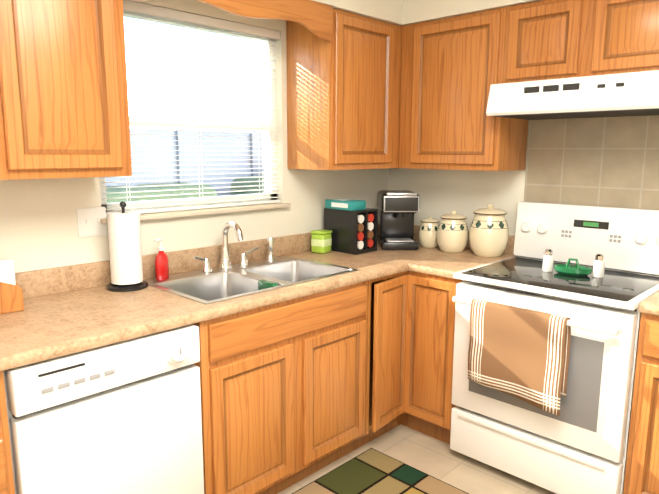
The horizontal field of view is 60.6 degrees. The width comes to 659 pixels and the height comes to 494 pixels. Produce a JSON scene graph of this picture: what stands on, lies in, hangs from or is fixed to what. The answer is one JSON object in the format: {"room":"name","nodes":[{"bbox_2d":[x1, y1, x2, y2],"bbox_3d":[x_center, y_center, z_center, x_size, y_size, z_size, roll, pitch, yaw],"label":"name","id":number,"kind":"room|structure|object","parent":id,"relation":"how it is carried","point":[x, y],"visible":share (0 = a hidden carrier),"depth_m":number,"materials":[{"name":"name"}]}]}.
{"room":"kitchen","nodes":[
{"label":"kitchen","id":0,"kind":"room"},
{"bbox_2d":[0,0,388,272],"bbox_3d":[-0.949,-0.158,2.354,0.120,2.440,3.940,9,13,43],"label":"wall","id":1,"kind":"structure","parent":0,"point":[38,225],"depth_m":2.54,"materials":[{"name":"paint"}]},
{"bbox_2d":[0,0,131,179],"bbox_3d":[-1.108,-0.600,1.782,0.324,0.760,0.840,9,13,43],"label":"upper cabinet","id":2,"kind":"object","parent":1,"relation":"attached to","point":[64,110],"visible":1,"depth_m":1.82,"materials":[{"name":"brown wood"}]},
{"bbox_2d":[77,207,106,237],"bbox_3d":[-0.950,-0.100,2.262,0.016,0.116,0.116,9,13,43],"label":"switch plate","id":3,"kind":"object","parent":1,"relation":"attached to","point":[89,223],"visible":0.98,"depth_m":2.26,"materials":[{"name":"white plastic"}]},
{"bbox_2d":[99,12,276,211],"bbox_3d":[-0.638,-0.613,2.622,0.055,0.870,0.980,9,13,43],"label":"window","id":4,"kind":"structure","parent":1,"relation":"in","point":[166,123],"depth_m":2.70,"materials":[{"name":"white plastic"}]},
{"bbox_2d":[100,0,280,215],"bbox_3d":[-0.595,-0.607,2.582,0.054,0.864,0.968,9,13,43],"label":"window blind","id":5,"kind":"object","parent":4,"relation":"attached to","point":[168,14],"visible":0.79,"depth_m":2.57,"materials":[{"name":"white plastic"}]},
{"bbox_2d":[100,203,290,223],"bbox_3d":[-0.586,-0.166,2.657,0.076,0.021,1.021,9,13,43],"label":"window sill","id":6,"kind":"structure","parent":1,"relation":"attached to","point":[200,212],"depth_m":2.62,"materials":[{"name":"painted wood"}]},
{"bbox_2d":[286,8,401,169],"bbox_3d":[0.196,-0.820,3.118,0.324,0.760,0.866,9,13,43],"label":"upper cabinet","id":7,"kind":"object","parent":1,"relation":"attached to","point":[343,96],"visible":0.73,"depth_m":2.85,"materials":[{"name":"brown wood"}]},
{"bbox_2d":[128,0,331,41],"bbox_3d":[-0.349,-0.990,2.290,0.018,0.156,1.025,9,13,43],"label":"wood valance","id":8,"kind":"object","parent":7,"relation":"attached to","point":[314,17],"visible":1,"depth_m":2.45,"materials":[{"name":"brown wood"}]},
{"bbox_2d":[278,424,556,493],"bbox_3d":[0.385,1.294,1.291,3.840,0.060,3.940,9,13,43],"label":"floor","id":9,"kind":"structure","parent":0,"point":[435,458],"depth_m":2.66,"materials":[{"name":"tile"}]},
{"bbox_2d":[0,371,14,493],"bbox_3d":[-1.306,0.763,1.588,0.628,0.875,0.600,9,13,43],"label":"base cabinet","id":10,"kind":"object","parent":9,"relation":"on","point":[6,479],"visible":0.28,"depth_m":1.55,"materials":[{"name":"brown wood"}]},
{"bbox_2d":[3,324,203,493],"bbox_3d":[-0.864,0.699,1.999,0.652,0.868,0.594,9,13,43],"label":"dishwasher","id":11,"kind":"object","parent":9,"relation":"on","point":[123,417],"visible":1,"depth_m":1.75,"materials":[{"name":"white metal"}]},
{"bbox_2d":[193,281,367,493],"bbox_3d":[-0.350,0.602,2.567,0.628,0.875,0.912,9,13,43],"label":"base cabinet","id":12,"kind":"object","parent":9,"relation":"on","point":[283,393],"visible":0.69,"depth_m":2.28,"materials":[{"name":"brown wood"}]},
{"bbox_2d":[292,448,468,493],"bbox_3d":[0.045,1.126,2.074,0.800,0.008,1.300,9,13,43],"label":"rug","id":13,"kind":"object","parent":9,"relation":"on","point":[371,471],"visible":1,"depth_m":2.53,"materials":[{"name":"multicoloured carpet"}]},
{"bbox_2d":[356,271,461,448],"bbox_3d":[0.386,0.511,3.120,0.912,0.875,0.912,9,13,43],"label":"base cabinet","id":14,"kind":"object","parent":9,"relation":"on","point":[410,331],"visible":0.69,"depth_m":2.77,"materials":[{"name":"brown wood"}]},
{"bbox_2d":[0,225,419,370],"bbox_3d":[-0.448,0.120,2.366,0.648,0.137,3.048,9,13,43],"label":"countertop","id":15,"kind":"structure","parent":14,"relation":"on","point":[70,309],"depth_m":2.10,"materials":[{"name":"laminate"}]},
{"bbox_2d":[0,258,23,313],"bbox_3d":[-1.167,0.138,1.898,0.220,0.175,0.090,-7,12,-37],"label":"napkin holder","id":16,"kind":"object","parent":15,"relation":"on","point":[11,296],"visible":1,"depth_m":1.91,"materials":[{"name":"brown wood"}]},
{"bbox_2d":[106,201,147,291],"bbox_3d":[-0.818,-0.009,2.258,0.160,0.349,0.160,9,13,43],"label":"paper towel holder","id":17,"kind":"object","parent":15,"relation":"on","point":[125,248],"visible":1,"depth_m":2.21,"materials":[{"name":"white paper"}]},
{"bbox_2d":[193,221,274,272],"bbox_3d":[-0.410,-0.014,2.638,0.165,0.228,0.481,9,13,43],"label":"faucet","id":18,"kind":"object","parent":15,"relation":"on","point":[225,262],"visible":1,"depth_m":2.62,"materials":[{"name":"silver metal"}]},
{"bbox_2d":[145,256,358,304],"bbox_3d":[-0.338,0.214,2.522,0.514,0.190,0.844,9,13,43],"label":"sink","id":19,"kind":"object","parent":15,"relation":"in","point":[216,284],"visible":0.31,"depth_m":2.55,"materials":[{"name":"silver metal"}]},
{"bbox_2d":[154,238,168,279],"bbox_3d":[-0.717,0.051,2.408,0.043,0.180,0.070,4,10,24],"label":"soap dispenser","id":20,"kind":"object","parent":19,"relation":"on","point":[161,266],"visible":1,"depth_m":2.39,"materials":[{"name":"red plastic"}]},
{"bbox_2d":[310,229,331,253],"bbox_3d":[-0.044,-0.030,3.089,0.088,0.120,0.094,6,11,31],"label":"tub","id":21,"kind":"object","parent":15,"relation":"on","point":[321,241],"visible":0.96,"depth_m":3.05,"materials":[{"name":"green plastic"}]},
{"bbox_2d":[324,208,377,254],"bbox_3d":[0.117,-0.099,3.152,0.240,0.235,0.180,9,13,43],"label":"pod holder","id":22,"kind":"object","parent":15,"relation":"on","point":[354,232],"visible":1,"depth_m":3.08,"materials":[{"name":"black plastic"}]},
{"bbox_2d":[325,198,365,210],"bbox_3d":[0.087,-0.234,3.096,0.200,0.049,0.116,9,13,43],"label":"box","id":23,"kind":"object","parent":22,"relation":"on","point":[347,204],"visible":0.98,"depth_m":3.05,"materials":[{"name":"teal cardboard"}]},
{"bbox_2d":[377,190,419,249],"bbox_3d":[0.398,-0.165,3.292,0.216,0.322,0.310,0,10,-1],"label":"brewer","id":24,"kind":"object","parent":15,"relation":"on","point":[397,209],"visible":0.98,"depth_m":3.19,"materials":[{"name":"black plastic"}]},
{"bbox_2d":[412,231,514,279],"bbox_3d":[0.713,0.033,2.907,0.264,0.137,0.648,9,13,43],"label":"countertop","id":25,"kind":"structure","parent":14,"relation":"on","point":[432,261],"depth_m":2.91,"materials":[{"name":"laminate"}]},
{"bbox_2d":[418,216,439,247],"bbox_3d":[0.584,-0.090,3.282,0.132,0.179,0.132,9,13,43],"label":"canister","id":26,"kind":"object","parent":25,"relation":"on","point":[427,232],"visible":0.92,"depth_m":3.23,"materials":[{"name":"ceramic"}]},
{"bbox_2d":[437,211,468,252],"bbox_3d":[0.686,-0.088,3.136,0.174,0.225,0.174,9,13,43],"label":"medium canister","id":27,"kind":"object","parent":25,"relation":"on","point":[452,234],"visible":1,"depth_m":3.07,"materials":[{"name":"ceramic"}]},
{"bbox_2d":[469,204,508,256],"bbox_3d":[0.854,-0.091,3.014,0.206,0.272,0.206,9,13,43],"label":"canister","id":28,"kind":"object","parent":25,"relation":"on","point":[489,233],"visible":1,"depth_m":2.94,"materials":[{"name":"ceramic"}]},
{"bbox_2d":[450,201,658,493],"bbox_3d":[1.047,0.436,2.576,0.758,1.209,0.732,9,13,43],"label":"stove","id":29,"kind":"object","parent":9,"relation":"on","point":[579,445],"visible":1,"depth_m":2.42,"materials":[{"name":"white metal"}]},
{"bbox_2d":[468,299,570,415],"bbox_3d":[0.776,0.444,2.349,0.410,0.398,0.067,9,13,43],"label":"dish towel","id":30,"kind":"object","parent":29,"relation":"hanging from","point":[521,353],"visible":0.98,"depth_m":2.31,"materials":[{"name":"orange fabric"}]},
{"bbox_2d":[623,313,658,493],"bbox_3d":[1.588,0.676,2.173,0.620,0.875,0.628,9,13,43],"label":"base cabinet","id":31,"kind":"object","parent":9,"relation":"on","point":[642,470],"visible":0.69,"depth_m":2.12,"materials":[{"name":"brown wood"}]},
{"bbox_2d":[639,291,658,315],"bbox_3d":[1.588,0.224,2.096,0.622,0.037,0.633,9,13,43],"label":"countertop","id":32,"kind":"structure","parent":31,"relation":"on","point":[650,305],"depth_m":2.07,"materials":[{"name":"laminate"}]},
{"bbox_2d":[311,0,541,25],"bbox_3d":[0.178,-1.024,1.109,2.998,0.307,3.698,9,13,43],"label":"ceiling","id":33,"kind":"structure","parent":0,"point":[402,12],"depth_m":2.84,"materials":[{"name":"paint"}]},
{"bbox_2d":[388,120,528,235],"bbox_3d":[1.715,-0.162,2.440,3.600,2.440,0.120,9,13,43],"label":"wall","id":34,"kind":"structure","parent":0,"point":[440,192],"depth_m":3.26,"materials":[{"name":"paint"}]},
{"bbox_2d":[399,7,527,170],"bbox_3d":[0.707,-0.799,3.004,0.603,0.760,0.324,9,13,43],"label":"upper cabinet","id":35,"kind":"object","parent":34,"relation":"attached to","point":[452,68],"visible":0.92,"depth_m":2.86,"materials":[{"name":"brown wood"}]},
{"bbox_2d":[503,0,658,82],"bbox_3d":[1.199,-0.917,2.504,0.760,0.357,0.324,9,13,43],"label":"upper cabinet","id":36,"kind":"object","parent":34,"relation":"attached to","point":[551,39],"visible":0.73,"depth_m":2.42,"materials":[{"name":"brown wood"}]},
{"bbox_2d":[486,70,658,119],"bbox_3d":[1.150,-0.658,2.496,0.756,0.144,0.443,9,13,43],"label":"range hood","id":37,"kind":"object","parent":36,"relation":"attached to","point":[624,94],"visible":1,"depth_m":2.35,"materials":[{"name":"white"}]},
{"bbox_2d":[524,115,658,209],"bbox_3d":[1.534,-0.299,2.504,1.382,0.857,0.008,9,13,43],"label":"tile backsplash","id":38,"kind":"structure","parent":34,"relation":"attached to","point":[607,161],"depth_m":2.72,"materials":[{"name":"beige tile"}]},
{"label":"outside","id":39,"kind":"structure","parent":0,"visible":0},
{"bbox_2d":[105,128,263,202],"bbox_3d":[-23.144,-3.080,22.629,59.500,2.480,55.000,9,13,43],"label":"house","id":40,"kind":"structure","parent":39,"point":[216,145],"depth_m":10.31,"materials":[{"name":"grey"}]}
]}

